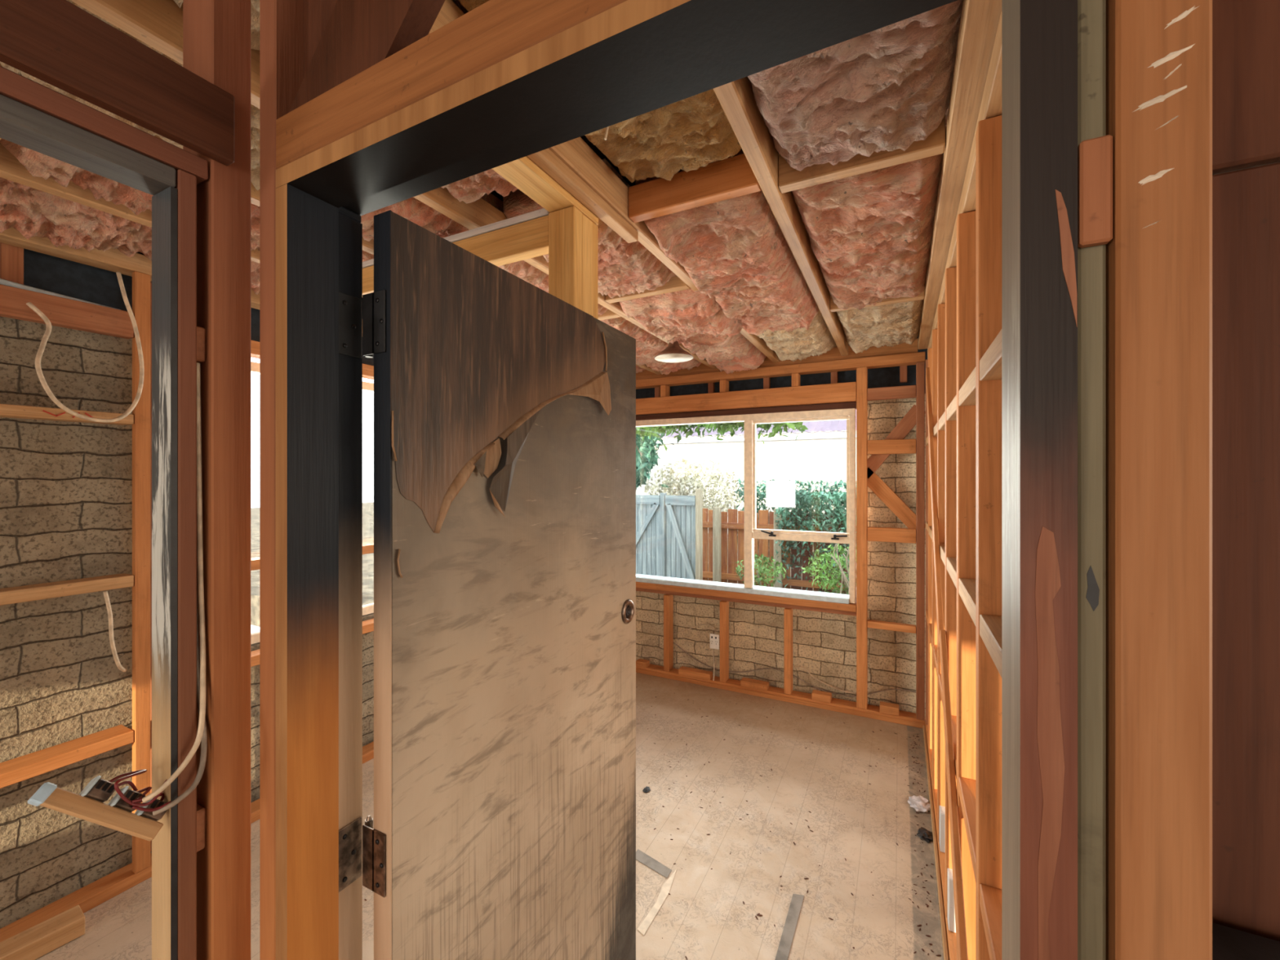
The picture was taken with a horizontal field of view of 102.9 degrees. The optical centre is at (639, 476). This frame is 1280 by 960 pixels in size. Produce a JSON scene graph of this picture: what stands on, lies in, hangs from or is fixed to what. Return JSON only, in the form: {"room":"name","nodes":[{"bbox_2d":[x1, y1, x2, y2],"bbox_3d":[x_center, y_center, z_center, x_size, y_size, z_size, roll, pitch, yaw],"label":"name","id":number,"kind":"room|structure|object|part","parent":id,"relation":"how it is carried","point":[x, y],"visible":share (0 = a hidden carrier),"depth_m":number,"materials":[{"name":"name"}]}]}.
{"room":"construction site","nodes":[
{"label":"construction site","id":0,"kind":"room"},
{"bbox_2d":[0,0,250,959],"bbox_3d":[-1.098,0.240,-0.095,0.110,2.620,2.034,0,0,27],"label":"wall","id":1,"kind":"structure","parent":0,"point":[202,105],"depth_m":0.75,"materials":[{"name":"brown wood"}]},
{"bbox_2d":[0,93,177,959],"bbox_3d":[-1.119,0.558,-0.135,0.058,1.984,1.944,0,0,27],"label":"door frame","id":2,"kind":"structure","parent":1,"relation":"attached to","point":[21,124],"depth_m":0.72,"materials":[{"name":"wood"}]},
{"bbox_2d":[27,769,171,840],"bbox_3d":[-0.712,0.439,0.682,0.132,0.108,0.053,0,0,-35],"label":"strip","id":3,"kind":"object","parent":1,"relation":"attached to","point":[89,805],"visible":0.99,"depth_m":0.67,"materials":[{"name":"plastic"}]},
{"bbox_3d":[-0.726,0.409,0.671,0.018,0.023,0.027,0,0,0],"label":"module plate","id":4,"kind":"part","parent":3,"relation":"part of","materials":[{"name":"white plastic"}]},
{"bbox_3d":[-0.703,0.431,0.686,0.018,0.023,0.027,0,0,0],"label":"module plate","id":5,"kind":"part","parent":3,"relation":"part of","materials":[{"name":"white plastic"}]},
{"bbox_3d":[-0.682,0.453,0.701,0.018,0.023,0.027,0,0,0],"label":"module plate","id":6,"kind":"part","parent":3,"relation":"part of","materials":[{"name":"white plastic"}]},
{"bbox_2d":[142,362,205,802],"bbox_3d":[-0.645,0.135,0.717,0.036,0.606,0.076,0,0,9],"label":"cable","id":7,"kind":"object","parent":1,"relation":"attached to","point":[199,492],"visible":1,"depth_m":0.75,"materials":[{"name":"white plastic"}]},
{"bbox_2d":[152,569,207,815],"bbox_3d":[-0.646,0.147,0.729,0.041,0.628,0.072,0,0,-5],"label":"cable","id":8,"kind":"object","parent":1,"relation":"attached to","point":[204,740],"visible":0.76,"depth_m":0.74,"materials":[{"name":"white plastic"}]},
{"bbox_2d":[0,226,373,942],"bbox_3d":[-2.150,0.440,1.724,0.242,3.020,6.320,0,0,27],"label":"wall","id":9,"kind":"structure","parent":0,"point":[76,492],"depth_m":1.87,"materials":[{"name":"brick"}]},
{"bbox_2d":[0,278,120,310],"bbox_3d":[-2.310,-0.647,1.312,0.036,0.059,1.441,0,0,26],"label":"pipe","id":10,"kind":"object","parent":9,"relation":"attached to","point":[2,282],"visible":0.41,"depth_m":1.76,"materials":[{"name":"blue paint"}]},
{"bbox_2d":[26,271,144,422],"bbox_3d":[-1.917,-0.471,1.776,0.095,0.563,0.276,0,0,24],"label":"cable","id":11,"kind":"object","parent":9,"relation":"hanging from","point":[48,329],"visible":1,"depth_m":1.77,"materials":[{"name":"white plastic"}]},
{"bbox_2d":[102,591,126,671],"bbox_3d":[-1.927,0.575,1.882,0.030,0.321,0.086,0,0,-4],"label":"cable","id":12,"kind":"object","parent":9,"relation":"hanging from","point":[119,666],"visible":1,"depth_m":1.85,"materials":[{"name":"white plastic"}]},
{"bbox_3d":[-2.113,-0.815,1.635,0.090,0.070,6.195,0,0,27],"label":"plate","id":13,"kind":"part","parent":9,"relation":"part of","materials":[{"name":"brown wood"}]},
{"bbox_3d":[-2.113,1.528,1.635,0.090,0.045,6.195,0,0,27],"label":"plate","id":14,"kind":"part","parent":9,"relation":"part of","materials":[{"name":"orange wood"}]},
{"bbox_2d":[250,361,373,644],"bbox_3d":[-1.631,0.125,2.885,0.055,1.340,1.320,0,0,27],"label":"window","id":15,"kind":"structure","parent":9,"relation":"in","point":[367,609],"depth_m":2.92,"materials":[{"name":"beige paint"}]},
{"bbox_3d":[-1.631,-0.522,2.885,0.055,0.045,1.320,0,0,27],"label":"frame","id":16,"kind":"part","parent":15,"relation":"part of","materials":[{"name":"beige paint"}]},
{"bbox_3d":[-1.631,0.772,2.885,0.055,0.045,1.320,0,0,27],"label":"frame","id":17,"kind":"part","parent":15,"relation":"part of","materials":[{"name":"beige paint"}]},
{"bbox_2d":[35,672,943,959],"bbox_3d":[0.557,1.600,0.345,6.120,0.100,6.320,0,0,27],"label":"floor","id":18,"kind":"structure","parent":0,"point":[711,922],"depth_m":2.18,"materials":[{"name":"beige concrete"}]},
{"bbox_2d":[0,905,84,959],"bbox_3d":[-1.994,1.518,1.627,0.090,0.060,0.292,0,0,33],"label":"wood block","id":19,"kind":"object","parent":18,"relation":"on","point":[42,939],"visible":1,"depth_m":1.66,"materials":[{"name":"brown wood"}]},
{"bbox_2d":[362,148,638,319],"bbox_3d":[-0.646,0.376,1.496,0.990,2.349,0.880,0,0,27],"label":"support frame","id":20,"kind":"object","parent":18,"relation":"on","point":[565,229],"visible":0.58,"depth_m":1.44,"materials":[{"name":"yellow wood"}]},
{"bbox_3d":[-0.624,-0.758,1.684,0.860,0.020,0.090,0,0,27],"label":"cross plate","id":21,"kind":"part","parent":20,"relation":"part of","materials":[{"name":"brown wood"}]},
{"bbox_3d":[-0.211,0.401,1.444,0.088,2.298,0.042,0,0,27],"label":"post","id":22,"kind":"part","parent":20,"relation":"part of","materials":[{"name":"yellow wood"}]},
{"bbox_3d":[-0.182,0.401,1.504,0.086,2.298,0.086,0,0,27],"label":"post","id":23,"kind":"part","parent":20,"relation":"part of","materials":[{"name":"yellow wood"}]},
{"bbox_2d":[642,786,650,793],"bbox_3d":[0.033,1.544,2.520,0.036,0.009,0.046,0,0,27],"label":"scrap","id":24,"kind":"object","parent":18,"relation":"on","point":[646,788],"visible":1,"depth_m":2.52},
{"bbox_2d":[364,689,941,959],"bbox_3d":[0.230,1.549,2.404,2.047,0.003,2.496,0,0,27],"label":"debris","id":25,"kind":"object","parent":18,"relation":"on","point":[917,812],"depth_m":2.18,"materials":[{"name":"brown wood"}]},
{"bbox_2d":[635,848,671,878],"bbox_3d":[0.048,1.548,2.043,0.184,0.002,0.049,0,0,39],"label":"strip","id":26,"kind":"object","parent":18,"relation":"on","point":[641,856],"depth_m":2.04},
{"bbox_2d":[637,869,676,935],"bbox_3d":[0.075,1.549,1.870,0.035,0.002,0.320,0,0,27],"label":"plaster line","id":27,"kind":"object","parent":18,"relation":"on","point":[665,889],"visible":1,"depth_m":1.84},
{"bbox_2d":[774,893,804,959],"bbox_3d":[0.511,1.548,1.746,0.038,0.002,0.336,0,0,28],"label":"strip","id":28,"kind":"object","parent":18,"relation":"on","point":[786,940],"depth_m":1.75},
{"bbox_2d":[907,795,930,813],"bbox_3d":[1.319,1.537,2.404,0.103,0.024,0.132,0,0,27],"label":"scrap","id":29,"kind":"object","parent":18,"relation":"on","point":[920,803],"visible":0.95,"depth_m":2.39,"materials":[{"name":"paper"}]},
{"bbox_2d":[916,826,933,843],"bbox_3d":[1.236,1.540,2.199,0.086,0.017,0.071,0,0,-39],"label":"scrap","id":30,"kind":"object","parent":18,"relation":"on","point":[923,833],"visible":0.98,"depth_m":2.19,"materials":[{"name":"black"}]},
{"bbox_2d":[0,0,1279,374],"bbox_3d":[0.562,-0.955,0.443,7.000,0.310,7.300,0,0,27],"label":"ceiling","id":31,"kind":"structure","parent":0,"point":[158,24],"depth_m":1.44,"materials":[{"name":"brown wood"}]},
{"bbox_2d":[0,177,259,294],"bbox_3d":[-1.919,-0.870,1.429,0.429,0.220,2.205,0,0,27],"label":"insulation batt","id":32,"kind":"object","parent":31,"relation":"attached to","point":[33,212],"visible":0.32,"depth_m":1.61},
{"bbox_2d":[0,0,259,190],"bbox_3d":[-1.347,-0.877,0.546,0.407,0.205,2.151,0,0,27],"label":"insulation batt","id":33,"kind":"object","parent":31,"relation":"attached to","point":[255,111],"visible":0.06,"depth_m":1.16,"materials":[{"name":"pink fabric"}]},
{"bbox_2d":[0,138,373,262],"bbox_3d":[-1.146,-0.868,1.933,0.408,0.203,1.604,0,0,27],"label":"insulation batt","id":34,"kind":"object","parent":31,"relation":"attached to","point":[37,164],"visible":0.06,"depth_m":1.42,"materials":[{"name":"pink fabric"}]},
{"bbox_2d":[173,0,259,50],"bbox_3d":[-0.979,-0.901,0.277,0.408,0.198,1.604,0,0,27],"label":"insulation batt","id":35,"kind":"object","parent":31,"relation":"attached to","point":[255,4],"visible":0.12,"depth_m":0.94,"materials":[{"name":"pink fabric"}]},
{"bbox_2d":[441,0,518,204],"bbox_3d":[-0.473,-0.864,1.270,0.407,0.211,0.504,0,0,27],"label":"insulation batt","id":36,"kind":"object","parent":31,"relation":"attached to","point":[469,189],"visible":0.11,"depth_m":1.43,"materials":[{"name":"pink fabric"}]},
{"bbox_2d":[360,192,608,315],"bbox_3d":[-0.565,-0.867,2.081,0.407,0.206,1.205,0,0,27],"label":"insulation batt","id":37,"kind":"object","parent":31,"relation":"attached to","point":[413,210],"visible":0.11,"depth_m":1.66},
{"bbox_2d":[502,158,675,298],"bbox_3d":[-0.134,-0.858,1.936,0.407,0.215,0.671,0,0,27],"label":"insulation batt","id":38,"kind":"object","parent":31,"relation":"attached to","point":[624,268],"visible":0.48,"depth_m":1.89,"materials":[{"name":"pink fabric"}]},
{"bbox_2d":[458,0,742,182],"bbox_3d":[-0.033,-0.929,1.140,0.406,0.183,0.782,0,0,27],"label":"insulation batt","id":39,"kind":"object","parent":31,"relation":"attached to","point":[693,132],"visible":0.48,"depth_m":1.30,"materials":[{"name":"yellow fabric"}]},
{"bbox_2d":[604,126,608,140],"bbox_3d":[-0.079,-0.850,1.210,0.013,0.101,0.007,0,0,-19],"label":"string","id":40,"kind":"object","parent":39,"relation":"hanging from","point":[607,127],"visible":0.34,"depth_m":1.21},
{"bbox_2d":[635,365,644,373],"bbox_3d":[-0.629,-0.870,3.465,0.879,0.220,1.526,0,0,27],"label":"insulation batt","id":41,"kind":"object","parent":31,"relation":"attached to","point":[638,369],"visible":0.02,"depth_m":3.89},
{"bbox_2d":[600,316,701,374],"bbox_3d":[0.029,-0.854,3.246,0.407,0.222,1.318,0,0,27],"label":"insulation batt","id":42,"kind":"object","parent":31,"relation":"attached to","point":[648,345],"visible":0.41,"depth_m":3.15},
{"bbox_2d":[653,341,693,362],"bbox_3d":[0.192,-0.747,2.899,0.224,0.148,0.224,0,0,27],"label":"pendant lamp","id":43,"kind":"object","parent":31,"relation":"hanging from","point":[673,353],"visible":0.81,"depth_m":2.86,"materials":[{"name":"white metal"}]},
{"bbox_2d":[619,288,742,343],"bbox_3d":[0.226,-0.816,2.526,0.513,0.277,0.622,0,0,27],"label":"insulation batt","id":44,"kind":"object","parent":31,"relation":"attached to","point":[674,316],"visible":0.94,"depth_m":2.35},
{"bbox_2d":[676,332,766,373],"bbox_3d":[0.525,-0.838,3.228,0.406,0.234,0.900,0,0,27],"label":"insulation batt","id":45,"kind":"object","parent":31,"relation":"attached to","point":[736,353],"visible":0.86,"depth_m":3.17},
{"bbox_2d":[635,148,818,335],"bbox_3d":[0.447,-0.827,2.083,0.407,0.245,1.250,0,0,27],"label":"insulation batt","id":46,"kind":"object","parent":31,"relation":"attached to","point":[735,251],"visible":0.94,"depth_m":1.78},
{"bbox_2d":[757,309,836,361],"bbox_3d":[0.921,-0.841,3.014,0.406,0.228,0.841,0,0,27],"label":"insulation batt","id":47,"kind":"object","parent":31,"relation":"attached to","point":[799,344],"visible":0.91,"depth_m":2.96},
{"bbox_2d":[747,0,963,171],"bbox_3d":[0.380,-0.859,0.950,0.415,0.221,0.821,0,0,27],"label":"insulation batt","id":48,"kind":"object","parent":31,"relation":"attached to","point":[888,87],"visible":0.8,"depth_m":1.06,"materials":[{"name":"pink fabric"}]},
{"bbox_2d":[791,107,948,309],"bbox_3d":[0.841,-0.854,1.856,0.416,0.222,1.128,0,0,27],"label":"insulation batt","id":49,"kind":"object","parent":31,"relation":"attached to","point":[870,233],"visible":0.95,"depth_m":1.61,"materials":[{"name":"pink fabric"}]},
{"bbox_2d":[836,299,923,353],"bbox_3d":[1.303,-0.852,2.763,0.416,0.216,0.821,0,0,27],"label":"insulation batt","id":50,"kind":"object","parent":31,"relation":"attached to","point":[890,325],"visible":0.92,"depth_m":2.63,"materials":[{"name":"beige fabric"}]},
{"bbox_2d":[259,0,1279,959],"bbox_3d":[-0.058,0.240,0.569,1.129,2.620,0.099,0,0,27],"label":"wall","id":51,"kind":"structure","parent":0,"point":[1179,260],"depth_m":0.34,"materials":[{"name":"brown wood"}]},
{"bbox_2d":[338,209,635,959],"bbox_3d":[-0.230,0.556,1.188,0.097,1.967,0.892,0,0,30],"label":"door","id":52,"kind":"structure","parent":51,"relation":"in","point":[504,410],"depth_m":1.02,"materials":[{"name":"brown wood"}]},
{"bbox_2d":[275,0,1077,959],"bbox_3d":[-0.098,0.546,0.605,0.936,2.007,0.127,0,0,27],"label":"door frame","id":53,"kind":"structure","parent":51,"relation":"attached to","point":[631,59],"depth_m":0.54,"materials":[{"name":"brown wood"}]},
{"bbox_3d":[0.418,-0.642,0.350,0.082,0.856,0.012,0,0,27],"label":"lining panel","id":54,"kind":"part","parent":51,"relation":"part of","materials":[{"name":"brown wood"}]},
{"bbox_3d":[0.420,0.519,0.354,0.082,1.462,0.012,0,0,27],"label":"lining panel","id":55,"kind":"part","parent":51,"relation":"part of","materials":[{"name":"brown wood"}]},
{"bbox_2d":[635,336,927,728],"bbox_3d":[0.605,0.440,3.852,3.020,3.020,0.246,0,0,27],"label":"wall","id":56,"kind":"structure","parent":0,"point":[876,642],"depth_m":3.45,"materials":[{"name":"brick"}]},
{"bbox_2d":[635,658,649,667],"bbox_3d":[0.020,1.484,4.054,0.095,0.040,0.067,0,0,27],"label":"wood block","id":57,"kind":"object","parent":56,"relation":"in","point":[642,663],"visible":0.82,"depth_m":4.03,"materials":[{"name":"brown wood"}]},
{"bbox_2d":[673,623,715,635],"bbox_3d":[0.433,1.190,3.932,0.400,0.128,0.083,0,0,42],"label":"cable","id":58,"kind":"object","parent":56,"relation":"attached to","point":[703,624],"visible":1,"depth_m":3.95,"materials":[{"name":"beige plastic"}]},
{"bbox_2d":[678,666,712,679],"bbox_3d":[0.419,1.483,3.851,0.250,0.042,0.067,0,0,27],"label":"wood block","id":59,"kind":"object","parent":56,"relation":"on","point":[686,671],"visible":0.98,"depth_m":3.83,"materials":[{"name":"brown wood"}]},
{"bbox_2d":[712,648,715,680],"bbox_3d":[0.544,1.384,3.765,0.015,0.240,0.014,0,0,27],"label":"cable","id":60,"kind":"object","parent":56,"relation":"attached to","point":[713,649],"visible":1,"depth_m":3.76,"materials":[{"name":"white plastic"}]},
{"bbox_2d":[710,633,719,649],"bbox_3d":[0.546,1.211,3.745,0.068,0.106,0.015,0,0,27],"label":"power socket","id":61,"kind":"object","parent":56,"relation":"attached to","point":[714,638],"visible":1,"depth_m":3.74,"materials":[{"name":"white plastic"}]},
{"bbox_2d":[635,408,855,604],"bbox_3d":[0.502,0.198,3.873,2.098,1.296,0.154,0,0,27],"label":"window","id":62,"kind":"structure","parent":56,"relation":"in","point":[750,532],"depth_m":3.63,"materials":[{"name":"beige paint"}]},
{"bbox_3d":[0.183,0.200,4.017,1.307,1.208,0.004,0,0,27],"label":"glass pane","id":63,"kind":"part","parent":62,"relation":"part of","materials":[{"name":"clear glass"}]},
{"bbox_3d":[0.509,0.826,3.876,2.016,0.040,0.140,0,0,27],"label":"sill","id":64,"kind":"part","parent":62,"relation":"part of","materials":[{"name":"beige paint"}]},
{"bbox_3d":[0.493,-0.427,3.856,2.098,0.045,0.070,0,0,27],"label":"frame","id":65,"kind":"part","parent":62,"relation":"part of","materials":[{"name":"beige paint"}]},
{"bbox_3d":[0.828,-0.003,3.686,0.016,0.757,0.030,0,0,27],"label":"sash rail","id":66,"kind":"part","parent":62,"relation":"part of","materials":[{"name":"beige paint"}]},
{"bbox_3d":[1.107,-0.393,3.543,0.644,0.020,0.030,0,0,27],"label":"sash rail","id":67,"kind":"part","parent":62,"relation":"part of","materials":[{"name":"beige paint"}]},
{"bbox_3d":[1.107,0.388,3.543,0.644,0.020,0.030,0,0,27],"label":"sash rail","id":68,"kind":"part","parent":62,"relation":"part of","materials":[{"name":"beige paint"}]},
{"bbox_3d":[1.387,-0.003,3.401,0.016,0.757,0.030,0,0,27],"label":"sash rail","id":69,"kind":"part","parent":62,"relation":"part of","materials":[{"name":"beige paint"}]},
{"bbox_3d":[1.413,0.214,3.388,0.035,1.239,0.070,0,0,27],"label":"frame","id":70,"kind":"part","parent":62,"relation":"part of","materials":[{"name":"beige paint"}]},
{"bbox_3d":[0.427,0.860,3.871,2.246,0.044,0.094,0,0,27],"label":"window sill plate","id":71,"kind":"part","parent":56,"relation":"part of","materials":[{"name":"brown wood"}]},
{"bbox_2d":[740,677,768,690],"bbox_3d":[0.820,1.483,3.647,0.190,0.042,0.067,0,0,27],"label":"wood block","id":72,"kind":"object","parent":56,"relation":"in","point":[744,682],"visible":1,"depth_m":3.63,"materials":[{"name":"brown wood"}]},
{"bbox_3d":[0.568,-0.742,3.802,2.720,0.060,0.090,0,0,27],"label":"plate","id":73,"kind":"part","parent":56,"relation":"part of","materials":[{"name":"brown wood"}]},
{"bbox_3d":[0.567,1.528,3.801,2.720,0.045,0.092,0,0,27],"label":"plate","id":74,"kind":"part","parent":56,"relation":"part of","materials":[{"name":"brown wood"}]},
{"bbox_2d":[673,642,915,697],"bbox_3d":[1.026,1.398,3.647,1.722,0.183,0.008,0,0,27],"label":"cable","id":75,"kind":"object","parent":56,"relation":"attached to","point":[673,642],"visible":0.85,"depth_m":3.60,"materials":[{"name":"plastic"}]},
{"bbox_2d":[811,689,831,702],"bbox_3d":[1.225,1.481,3.440,0.120,0.045,0.067,0,0,27],"label":"wood block","id":76,"kind":"object","parent":56,"relation":"on","point":[824,696],"visible":1,"depth_m":3.42,"materials":[{"name":"brown wood"}]},
{"bbox_2d":[795,666,856,693],"bbox_3d":[1.271,1.396,3.509,0.402,0.124,0.008,0,0,27],"label":"cable","id":77,"kind":"object","parent":56,"relation":"attached to","point":[806,669],"visible":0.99,"depth_m":3.51,"materials":[{"name":"plastic"}]},
{"bbox_2d":[880,701,898,715],"bbox_3d":[1.591,1.480,3.254,0.110,0.048,0.067,0,0,27],"label":"wood block","id":78,"kind":"object","parent":56,"relation":"in","point":[891,708],"visible":1,"depth_m":3.23,"materials":[{"name":"brown wood"}]},
{"bbox_2d":[918,0,1001,959],"bbox_3d":[1.089,0.350,1.774,0.130,2.400,3.030,0,0,27],"label":"wall","id":79,"kind":"structure","parent":0,"point":[960,330],"depth_m":1.29,"materials":[{"name":"orange wood"}]},
{"bbox_3d":[1.107,1.528,1.765,0.090,0.045,3.030,0,0,27],"label":"plate","id":80,"kind":"part","parent":79,"relation":"part of","materials":[{"name":"orange wood"}]},
{"bbox_2d":[939,805,945,853],"bbox_3d":[1.242,1.427,2.076,0.041,0.154,0.092,0,0,27],"label":"wood block","id":81,"kind":"object","parent":79,"relation":"in","point":[942,809],"visible":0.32,"depth_m":2.04,"materials":[{"name":"white wood"}]},
{"bbox_2d":[947,867,955,933],"bbox_3d":[1.061,1.417,1.720,0.041,0.174,0.092,0,0,27],"label":"wood block","id":82,"kind":"object","parent":79,"relation":"in","point":[951,911],"visible":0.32,"depth_m":1.69,"materials":[{"name":"white wood"}]},
{"bbox_3d":[1.089,-0.818,1.774,0.130,0.065,3.030,0,0,27],"label":"plate","id":83,"kind":"part","parent":79,"relation":"part of","materials":[{"name":"brown wood"}]},
{"bbox_3d":[1.111,-0.744,1.763,0.080,0.063,3.030,0,0,27],"label":"plate","id":84,"kind":"part","parent":79,"relation":"part of","materials":[{"name":"brown wood"}]},
{"label":"outside","id":85,"kind":"structure","parent":0,"visible":0},
{"bbox_2d":[250,502,848,626],"bbox_3d":[14.491,1.840,28.441,60.000,0.420,56.160,0,0,27],"label":"ground","id":86,"kind":"structure","parent":85,"point":[367,508],"depth_m":9.83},
{"bbox_2d":[635,428,662,490],"bbox_3d":[-0.731,-0.224,9.365,2.315,3.720,2.014,0,0,5],"label":"tree","id":87,"kind":"object","parent":86,"relation":"on","point":[651,458],"visible":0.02,"depth_m":8.96,"materials":[{"name":"green plant"}]},
{"bbox_2d":[635,488,702,580],"bbox_3d":[0.220,0.890,6.622,1.220,1.480,0.100,0,0,27],"label":"gate","id":88,"kind":"object","parent":86,"relation":"on","point":[669,528],"visible":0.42,"depth_m":6.53,"materials":[{"name":"wood"}]},
{"bbox_3d":[-0.038,0.300,6.732,0.660,0.120,0.033,0,0,27],"label":"rail","id":89,"kind":"part","parent":88,"relation":"part of","materials":[{"name":"wood"}]},
{"bbox_3d":[0.300,0.920,6.581,0.060,1.420,0.080,0,0,27],"label":"post","id":90,"kind":"part","parent":88,"relation":"part of","materials":[{"name":"grey wood"}]},
{"bbox_3d":[0.510,0.300,6.453,0.410,0.120,0.033,0,0,27],"label":"rail","id":91,"kind":"part","parent":88,"relation":"part of","materials":[{"name":"wood"}]},
{"bbox_3d":[0.737,0.890,6.358,0.060,1.480,0.100,0,0,27],"label":"post","id":92,"kind":"part","parent":88,"relation":"part of","materials":[{"name":"beige wood"}]},
{"bbox_2d":[644,458,743,519],"bbox_3d":[1.065,0.630,10.233,2.210,2.003,1.063,0,0,27],"label":"shrub","id":93,"kind":"object","parent":86,"relation":"on","point":[713,477],"visible":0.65,"depth_m":10.07,"materials":[{"name":"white plant"}]},
{"bbox_2d":[635,421,808,487],"bbox_3d":[0.330,0.490,4.743,2.370,2.281,0.349,0,0,27],"label":"climbing vine","id":94,"kind":"object","parent":86,"relation":"on","point":[645,432],"visible":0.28,"depth_m":4.61,"materials":[{"name":"green plant"}]},
{"bbox_2d":[635,409,856,533],"bbox_3d":[4.364,-0.570,15.173,22.400,4.400,4.000,0,0,27],"label":"house","id":95,"kind":"structure","parent":86,"relation":"on","point":[815,460],"depth_m":13.87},
{"bbox_2d":[735,553,786,586],"bbox_3d":[1.438,1.271,6.110,0.625,0.720,0.524,0,0,27],"label":"shrub","id":96,"kind":"object","parent":86,"relation":"on","point":[763,569],"visible":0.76,"depth_m":6.04,"materials":[{"name":"green plant"}]},
{"bbox_3d":[1.429,1.379,6.118,0.074,0.504,0.024,0,0,27],"label":"stem","id":97,"kind":"part","parent":96,"relation":"part of","materials":[{"name":"green plant"}]},
{"bbox_2d":[702,506,856,599],"bbox_3d":[2.641,1.030,6.449,4.350,1.200,0.150,0,0,27],"label":"fence","id":98,"kind":"object","parent":86,"relation":"on","point":[717,524],"visible":0.16,"depth_m":7.04,"materials":[{"name":"brown wood"}]},
{"bbox_3d":[1.087,1.030,7.200,0.100,1.200,0.078,0,0,27],"label":"post","id":99,"kind":"part","parent":98,"relation":"part of","materials":[{"name":"beige wood"}]},
{"bbox_3d":[1.845,1.030,6.814,0.100,1.200,0.078,0,0,27],"label":"post","id":100,"kind":"part","parent":98,"relation":"part of","materials":[{"name":"beige wood"}]},
{"bbox_3d":[2.654,1.410,6.475,4.350,0.080,0.048,0,0,27],"label":"rail","id":101,"kind":"part","parent":98,"relation":"part of","materials":[{"name":"brown wood"}]},
{"bbox_3d":[2.654,0.690,6.475,4.350,0.080,0.048,0,0,27],"label":"rail","id":102,"kind":"part","parent":98,"relation":"part of","materials":[{"name":"brown wood"}]},
{"bbox_2d":[733,478,856,593],"bbox_3d":[3.061,0.909,6.549,3.796,1.786,1.044,0,0,27],"label":"hedge","id":103,"kind":"object","parent":86,"relation":"on","point":[803,500],"visible":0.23,"depth_m":6.63,"materials":[{"name":"green plant"}]},
{"bbox_2d":[800,543,856,594],"bbox_3d":[2.322,1.197,5.776,0.957,0.868,0.525,0,0,27],"label":"shrub","id":104,"kind":"object","parent":86,"relation":"on","point":[842,558],"visible":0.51,"depth_m":5.82,"materials":[{"name":"green plant"}]},
{"bbox_3d":[2.321,1.349,5.776,0.074,0.564,0.024,0,0,27],"label":"stem","id":105,"kind":"part","parent":104,"relation":"part of","materials":[{"name":"plant"}]},
{"bbox_2d":[830,543,856,602],"bbox_3d":[2.094,1.079,4.788,0.551,1.108,0.292,0,0,27],"label":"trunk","id":106,"kind":"object","parent":86,"relation":"on","point":[834,557],"visible":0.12,"depth_m":4.79,"materials":[{"name":"brown plant"}]}
]}

